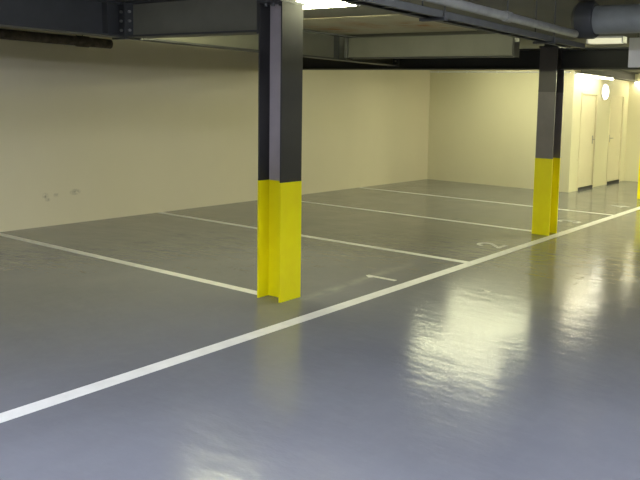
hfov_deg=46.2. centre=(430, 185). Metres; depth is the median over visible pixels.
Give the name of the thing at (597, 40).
diffuser
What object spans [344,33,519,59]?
steel beam
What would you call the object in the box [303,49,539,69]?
steel beam
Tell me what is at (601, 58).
steel beam
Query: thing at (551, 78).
steel column
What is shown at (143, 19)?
steel beam
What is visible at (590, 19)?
air duct
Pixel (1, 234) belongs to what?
painted line
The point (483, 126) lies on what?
wall
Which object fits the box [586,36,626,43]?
ceiling lamp
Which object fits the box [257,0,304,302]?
steel column
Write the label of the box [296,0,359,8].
ceiling lamp
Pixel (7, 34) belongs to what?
pipe
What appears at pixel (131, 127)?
wall
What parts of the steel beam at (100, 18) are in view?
plate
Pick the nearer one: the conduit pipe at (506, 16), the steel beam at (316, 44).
the conduit pipe at (506, 16)
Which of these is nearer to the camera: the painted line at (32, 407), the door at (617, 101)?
the painted line at (32, 407)
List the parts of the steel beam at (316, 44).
plate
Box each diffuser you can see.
[577,74,612,79]
[588,38,623,43]
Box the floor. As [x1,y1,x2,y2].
[0,179,639,479]
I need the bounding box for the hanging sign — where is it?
[628,33,639,66]
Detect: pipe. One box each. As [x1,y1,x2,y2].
[0,28,112,48]
[422,0,578,37]
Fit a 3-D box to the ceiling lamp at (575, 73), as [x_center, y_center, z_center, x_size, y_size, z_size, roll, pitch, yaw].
[3.388,-2.260,15.200,0.070,0.060,2.140,6,7,33]
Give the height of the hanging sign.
0.505 m
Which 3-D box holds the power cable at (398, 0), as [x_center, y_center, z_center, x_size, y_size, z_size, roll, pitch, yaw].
[-1.176,-0.883,2.598,0.043,0.034,9.200,6,7,33]
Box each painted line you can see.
[0,206,639,422]
[0,233,256,294]
[159,212,468,262]
[301,201,531,231]
[360,187,611,214]
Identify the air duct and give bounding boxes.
[570,1,639,38]
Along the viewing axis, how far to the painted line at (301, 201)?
11.38 m
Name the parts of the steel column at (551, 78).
cap plate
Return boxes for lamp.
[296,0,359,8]
[574,72,613,79]
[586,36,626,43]
[601,84,608,99]
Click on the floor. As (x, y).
(522, 364)
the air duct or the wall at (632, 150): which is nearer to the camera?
the air duct
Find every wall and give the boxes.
[0,27,429,231]
[427,70,564,190]
[559,70,628,192]
[624,73,639,181]
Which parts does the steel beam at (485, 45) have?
plate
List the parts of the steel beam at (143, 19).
plate, plate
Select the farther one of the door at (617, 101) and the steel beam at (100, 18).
the door at (617, 101)
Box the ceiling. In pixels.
[112,0,639,72]
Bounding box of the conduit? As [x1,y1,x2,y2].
[430,71,570,72]
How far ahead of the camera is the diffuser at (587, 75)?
15.19 m
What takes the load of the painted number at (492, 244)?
on the floor
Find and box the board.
[303,14,476,34]
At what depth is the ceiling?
7.43 m
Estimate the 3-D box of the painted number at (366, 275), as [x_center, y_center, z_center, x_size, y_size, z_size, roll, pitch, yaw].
[-0.507,0.918,7.326,0.360,0.002,0.095,6,7,33]
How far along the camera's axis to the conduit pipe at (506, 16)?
4.99 m
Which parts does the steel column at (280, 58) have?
cap plate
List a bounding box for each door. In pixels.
[577,92,597,190]
[606,95,623,184]
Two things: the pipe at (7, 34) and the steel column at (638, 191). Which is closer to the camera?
the pipe at (7, 34)
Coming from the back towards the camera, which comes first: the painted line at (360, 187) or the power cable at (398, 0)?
the painted line at (360, 187)
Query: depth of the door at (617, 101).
17.54 m
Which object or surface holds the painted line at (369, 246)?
on the floor
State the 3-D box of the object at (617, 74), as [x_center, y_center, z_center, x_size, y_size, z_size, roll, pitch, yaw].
[4.009,-2.502,16.448,0.180,0.195,3.500,6,7,33]
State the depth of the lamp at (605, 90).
16.47 m
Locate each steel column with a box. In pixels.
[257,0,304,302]
[532,44,564,235]
[637,158,639,198]
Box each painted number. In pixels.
[366,275,395,280]
[477,242,507,247]
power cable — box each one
[365,2,571,46]
[398,0,579,42]
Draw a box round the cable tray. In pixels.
[337,0,584,48]
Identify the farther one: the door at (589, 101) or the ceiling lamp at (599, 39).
the door at (589, 101)
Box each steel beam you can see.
[0,0,123,39]
[122,0,258,39]
[128,29,398,66]
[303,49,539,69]
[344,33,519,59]
[559,47,639,69]
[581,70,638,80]
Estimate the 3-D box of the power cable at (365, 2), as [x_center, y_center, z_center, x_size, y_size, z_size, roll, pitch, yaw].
[-1.246,-0.890,2.643,0.043,0.034,9.200,6,7,33]
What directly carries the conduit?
attached to the wall at (483, 126)
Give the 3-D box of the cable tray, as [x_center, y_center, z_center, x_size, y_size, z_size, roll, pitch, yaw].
[-1.207,-1.040,2.604,0.184,0.405,9.200,6,7,33]
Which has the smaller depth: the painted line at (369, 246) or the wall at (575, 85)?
the painted line at (369, 246)
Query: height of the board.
0.004 m

